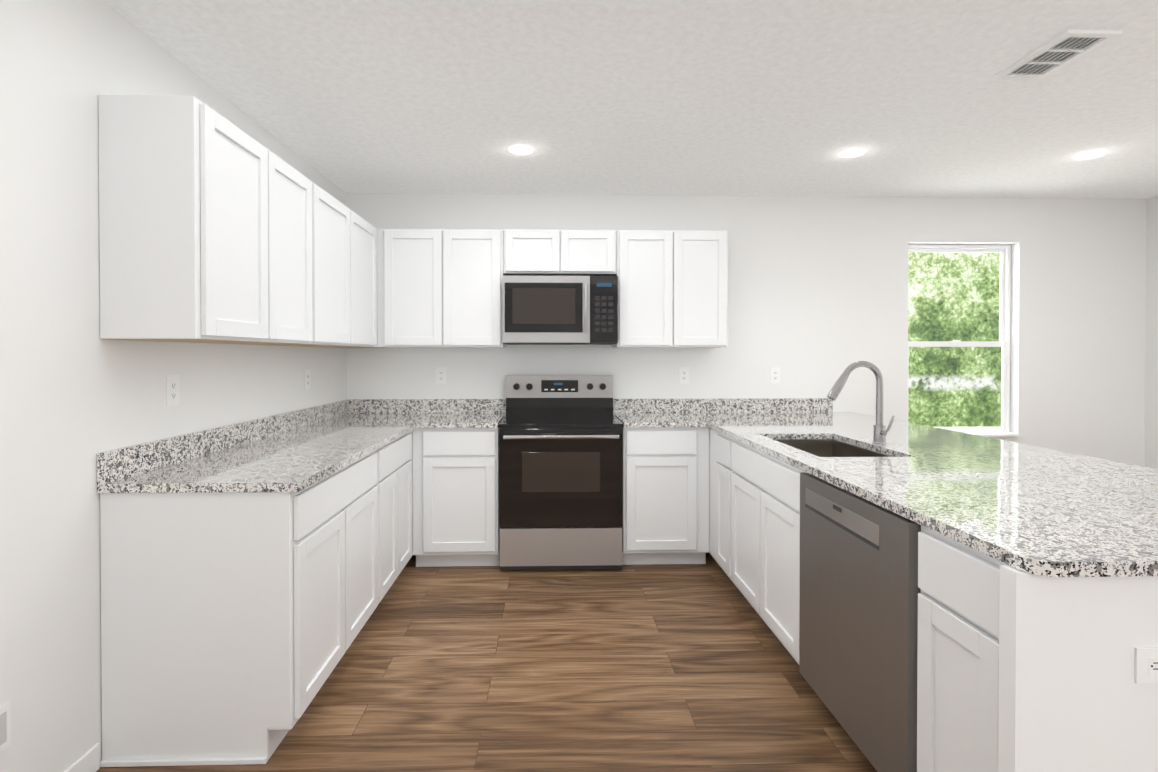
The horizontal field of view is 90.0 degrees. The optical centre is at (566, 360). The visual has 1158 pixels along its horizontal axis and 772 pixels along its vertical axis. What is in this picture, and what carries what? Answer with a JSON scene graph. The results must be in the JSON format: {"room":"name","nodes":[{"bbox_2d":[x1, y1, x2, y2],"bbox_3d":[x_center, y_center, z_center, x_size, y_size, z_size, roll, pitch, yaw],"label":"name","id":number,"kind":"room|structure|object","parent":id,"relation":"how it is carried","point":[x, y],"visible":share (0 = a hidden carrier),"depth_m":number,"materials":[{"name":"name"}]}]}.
{"room":"kitchen","nodes":[
{"label":"kitchen","id":0,"kind":"room"},
{"bbox_2d":[0,0,346,771],"bbox_3d":[-1.561,0.080,0.662,0.150,2.500,7.000,0,1,-2],"label":"wall","id":1,"kind":"structure","parent":0,"point":[76,394],"depth_m":1.76,"materials":[{"name":"white paint"}]},
{"bbox_2d":[0,702,10,751],"bbox_3d":[-1.506,0.982,1.532,0.005,0.117,0.072,0,1,-2],"label":"electrical outlet","id":2,"kind":"object","parent":1,"relation":"attached to","point":[5,726],"visible":1,"depth_m":1.55,"materials":[{"name":"white plastic"}]},
{"bbox_2d":[64,743,99,771],"bbox_3d":[-1.449,1.297,-0.476,0.012,0.084,4.695,0,1,-2],"label":"baseboard","id":3,"kind":"structure","parent":1,"relation":"attached to","point":[88,760],"depth_m":1.81,"materials":[{"name":"white wood"}]},
{"bbox_2d":[166,375,178,405],"bbox_3d":[-1.524,0.116,2.244,0.006,0.117,0.072,0,1,-2],"label":"electrical outlet","id":4,"kind":"object","parent":1,"relation":"attached to","point":[172,390],"visible":1,"depth_m":2.24,"materials":[{"name":"white plastic"}]},
{"bbox_2d":[98,95,281,345],"bbox_3d":[-1.361,-0.468,2.143,0.324,0.790,0.520,0,1,-2],"label":"upper cabinet","id":5,"kind":"object","parent":1,"relation":"attached to","point":[215,227],"depth_m":1.89,"materials":[{"name":"white paint"}]},
{"bbox_2d":[282,160,325,346],"bbox_3d":[-1.372,-0.472,2.566,0.324,0.790,0.577,0,1,-2],"label":"upper cabinet","id":6,"kind":"object","parent":1,"relation":"attached to","point":[303,317],"depth_m":2.67,"materials":[{"name":"white paint"}]},
{"bbox_2d":[304,370,309,389],"bbox_3d":[-1.557,0.114,3.483,0.006,0.117,0.072,0,1,-2],"label":"electrical outlet","id":7,"kind":"object","parent":1,"relation":"attached to","point":[306,379],"visible":1,"depth_m":3.47,"materials":[{"name":"white plastic"}]},
{"bbox_2d":[322,189,357,346],"bbox_3d":[-1.385,-0.476,3.036,0.324,0.790,0.652,0,1,-2],"label":"upper cabinet","id":8,"kind":"object","parent":1,"relation":"attached to","point":[339,223],"depth_m":3.16,"materials":[{"name":"white paint"}]},
{"bbox_2d":[331,215,381,347],"bbox_3d":[-1.398,-0.481,3.521,0.324,0.790,0.565,0,1,-2],"label":"upper cabinet","id":9,"kind":"object","parent":1,"relation":"attached to","point":[367,233],"depth_m":3.64,"materials":[{"name":"white paint"}]},
{"bbox_2d":[96,553,876,771],"bbox_3d":[1.463,1.379,0.754,6.200,0.100,7.300,0,1,-2],"label":"floor","id":10,"kind":"structure","parent":0,"point":[665,668],"depth_m":2.33,"materials":[{"name":"brown wood"}]},
{"bbox_2d":[100,444,387,766],"bbox_3d":[-1.215,0.870,2.388,0.628,0.888,0.992,0,1,-2],"label":"base cabinet","id":11,"kind":"object","parent":10,"relation":"on","point":[232,624],"depth_m":1.89,"materials":[{"name":"white paint"}]},
{"bbox_2d":[388,431,412,589],"bbox_3d":[-1.234,0.863,3.107,0.628,0.888,0.747,0,1,-2],"label":"base cabinet","id":12,"kind":"object","parent":10,"relation":"on","point":[400,451],"depth_m":3.22,"materials":[{"name":"white paint"}]},
{"bbox_2d":[97,399,505,492],"bbox_3d":[-0.976,0.353,3.032,1.140,0.130,2.294,0,1,-2],"label":"countertop","id":13,"kind":"structure","parent":12,"relation":"on","point":[297,450],"depth_m":2.48,"materials":[{"name":"grey stone"}]},
{"bbox_2d":[412,427,499,566],"bbox_3d":[-0.693,0.856,3.877,0.528,0.887,0.629,0,1,-2],"label":"base cabinet","id":14,"kind":"object","parent":10,"relation":"on","point":[456,516],"visible":0.92,"depth_m":3.57,"materials":[{"name":"white paint"}]},
{"bbox_2d":[499,375,622,569],"bbox_3d":[-0.039,0.704,3.835,0.762,1.195,0.698,0,1,-2],"label":"electric range","id":15,"kind":"object","parent":10,"relation":"on","point":[560,471],"visible":1,"depth_m":3.54,"materials":[{"name":"silver metal"}]},
{"bbox_2d":[622,427,708,564],"bbox_3d":[0.617,0.856,3.911,0.540,0.887,0.629,0,1,-2],"label":"base cabinet","id":16,"kind":"object","parent":10,"relation":"on","point":[665,495],"visible":0.9,"depth_m":3.60,"materials":[{"name":"white paint"}]},
{"bbox_2d":[709,428,712,556],"bbox_3d":[1.188,0.857,3.809,0.629,0.888,0.863,0,1,-2],"label":"base cabinet","id":17,"kind":"object","parent":10,"relation":"on","point":[710,430],"depth_m":3.60,"materials":[{"name":"white paint"}]},
{"bbox_2d":[613,398,1157,576],"bbox_3d":[1.260,0.356,2.704,1.762,0.130,3.068,0,1,-2],"label":"countertop","id":18,"kind":"structure","parent":17,"relation":"on","point":[1041,511],"depth_m":1.92,"materials":[{"name":"grey stone"}]},
{"bbox_2d":[773,439,890,456],"bbox_3d":[1.226,0.527,2.720,0.428,0.211,0.728,0,1,-2],"label":"undermount sink","id":19,"kind":"object","parent":18,"relation":"in","point":[825,447],"depth_m":3.06,"materials":[{"name":"silver metal"}]},
{"bbox_2d":[827,361,894,443],"bbox_3d":[1.376,0.195,2.720,0.282,0.390,0.106,0,1,-2],"label":"gooseneck faucet","id":20,"kind":"object","parent":18,"relation":"on","point":[880,432],"visible":1,"depth_m":2.73,"materials":[{"name":"silver metal"}]},
{"bbox_2d":[713,430,720,566],"bbox_3d":[1.203,0.862,3.256,0.629,0.888,0.357,0,1,-2],"label":"base cabinet","id":21,"kind":"object","parent":10,"relation":"on","point":[716,435],"depth_m":3.40,"materials":[{"name":"white paint"}]},
{"bbox_2d":[721,433,803,663],"bbox_3d":[1.216,0.867,2.744,0.629,0.888,0.968,0,1,-2],"label":"base cabinet","id":22,"kind":"object","parent":10,"relation":"on","point":[754,523],"depth_m":2.65,"materials":[{"name":"white paint"}]},
{"bbox_2d":[799,472,920,771],"bbox_3d":[1.227,0.877,1.913,0.630,0.882,0.682,0,1,-2],"label":"dishwasher","id":23,"kind":"object","parent":10,"relation":"on","point":[860,589],"visible":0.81,"depth_m":1.79,"materials":[{"name":"silver metal"}]},
{"bbox_2d":[917,525,1006,771],"bbox_3d":[1.252,0.879,1.408,0.629,0.888,0.316,0,1,-2],"label":"base cabinet","id":24,"kind":"object","parent":10,"relation":"on","point":[958,650],"depth_m":1.40,"materials":[{"name":"white paint"}]},
{"bbox_2d":[103,0,1157,198],"bbox_3d":[1.463,-1.221,0.730,6.200,0.100,7.300,0,1,-2],"label":"ceiling","id":25,"kind":"structure","parent":0,"point":[916,98],"depth_m":2.56,"materials":[{"name":"white paint"}]},
{"bbox_2d":[506,144,535,154],"bbox_3d":[-0.255,-1.190,3.276,0.170,0.006,0.170,0,1,-2],"label":"recessed light","id":26,"kind":"object","parent":25,"relation":"in","point":[521,149],"visible":1,"depth_m":3.26,"materials":[{"name":"white"}]},
{"bbox_2d":[836,147,868,157],"bbox_3d":[1.644,-1.191,3.326,0.170,0.006,0.170,0,1,-2],"label":"recessed light","id":27,"kind":"object","parent":25,"relation":"in","point":[852,152],"visible":1,"depth_m":3.31,"materials":[{"name":"white"}]},
{"bbox_2d":[995,30,1121,78],"bbox_3d":[1.888,-1.178,2.242,0.200,0.012,0.340,0,1,-2],"label":"ceiling vent","id":28,"kind":"object","parent":25,"relation":"in","point":[1063,49],"visible":0.96,"depth_m":2.22,"materials":[{"name":"white metal"}]},
{"bbox_2d":[1071,150,1109,159],"bbox_3d":[3.044,-1.191,3.363,0.170,0.006,0.170,0,1,-2],"label":"recessed light","id":29,"kind":"object","parent":25,"relation":"in","point":[1090,154],"visible":1,"depth_m":3.35,"materials":[{"name":"white"}]},
{"bbox_2d":[346,193,1146,466],"bbox_3d":[1.368,0.047,4.316,6.200,2.500,0.150,0,1,-2],"label":"wall","id":30,"kind":"structure","parent":0,"point":[817,295],"depth_m":4.25,"materials":[{"name":"white paint"}]},
{"bbox_2d":[436,367,445,383],"bbox_3d":[-0.904,0.108,4.177,0.072,0.117,0.006,0,1,-2],"label":"electrical outlet","id":31,"kind":"object","parent":30,"relation":"attached to","point":[440,375],"visible":1,"depth_m":4.17,"materials":[{"name":"white plastic"}]},
{"bbox_2d":[377,229,506,347],"bbox_3d":[-0.846,-0.485,4.013,0.836,0.790,0.324,0,1,-2],"label":"upper cabinet","id":32,"kind":"object","parent":30,"relation":"attached to","point":[439,288],"visible":1,"depth_m":3.86,"materials":[{"name":"white paint"}]},
{"bbox_2d":[503,229,616,275],"bbox_3d":[-0.045,-0.733,4.032,0.760,0.295,0.324,0,1,-2],"label":"upper cabinet","id":33,"kind":"object","parent":30,"relation":"attached to","point":[534,252],"visible":0.98,"depth_m":3.88,"materials":[{"name":"white paint"}]},
{"bbox_2d":[503,275,617,344],"bbox_3d":[-0.043,-0.336,3.969,0.756,0.448,0.454,0,1,-2],"label":"over-the-range microwave","id":34,"kind":"object","parent":33,"relation":"attached to","point":[560,310],"visible":1,"depth_m":3.78,"materials":[{"name":"silver metal"}]},
{"bbox_2d":[612,230,727,347],"bbox_3d":[0.716,-0.486,4.054,0.755,0.790,0.324,0,1,-2],"label":"upper cabinet","id":35,"kind":"object","parent":30,"relation":"attached to","point":[672,288],"visible":0.96,"depth_m":3.90,"materials":[{"name":"white paint"}]},
{"bbox_2d":[679,367,688,382],"bbox_3d":[0.861,0.108,4.224,0.072,0.117,0.006,0,1,-2],"label":"electrical outlet","id":36,"kind":"object","parent":30,"relation":"attached to","point":[683,374],"visible":1,"depth_m":4.22,"materials":[{"name":"white plastic"}]},
{"bbox_2d":[770,367,779,382],"bbox_3d":[1.530,0.107,4.242,0.072,0.117,0.006,0,1,-2],"label":"electrical outlet","id":37,"kind":"object","parent":30,"relation":"attached to","point":[774,374],"visible":1,"depth_m":4.24,"materials":[{"name":"white plastic"}]},
{"bbox_2d":[908,244,1019,436],"bbox_3d":[2.936,-0.153,4.332,0.829,1.434,0.147,0,1,-2],"label":"double-hung window","id":38,"kind":"structure","parent":30,"relation":"in","point":[1004,304],"depth_m":4.37,"materials":[{"name":"white plastic"}]},
{"bbox_2d":[998,565,1157,771],"bbox_3d":[1.240,0.881,1.226,0.630,0.888,0.045,0,1,-2],"label":"wall","id":39,"kind":"structure","parent":0,"point":[1074,696],"depth_m":1.18,"materials":[{"name":"white paint"}]},
{"bbox_2d":[1135,647,1157,682],"bbox_3d":[1.236,0.630,1.197,0.117,0.072,0.006,0,1,-2],"label":"outlet","id":40,"kind":"object","parent":39,"relation":"attached to","point":[1146,664],"visible":1,"depth_m":1.20,"materials":[{"name":"white plastic"}]},
{"bbox_2d":[1144,196,1157,468],"bbox_3d":[4.487,0.078,0.822,0.150,2.500,7.000,0,1,-2],"label":"wall","id":41,"kind":"structure","parent":0,"point":[1151,406],"depth_m":4.27,"materials":[{"name":"white paint"}]},
{"label":"outside","id":42,"kind":"structure","parent":0,"visible":0},
{"bbox_2d":[908,252,1001,426],"bbox_3d":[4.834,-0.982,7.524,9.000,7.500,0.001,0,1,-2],"label":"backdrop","id":43,"kind":"structure","parent":42,"point":[937,279],"depth_m":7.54,"materials":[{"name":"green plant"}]}
]}

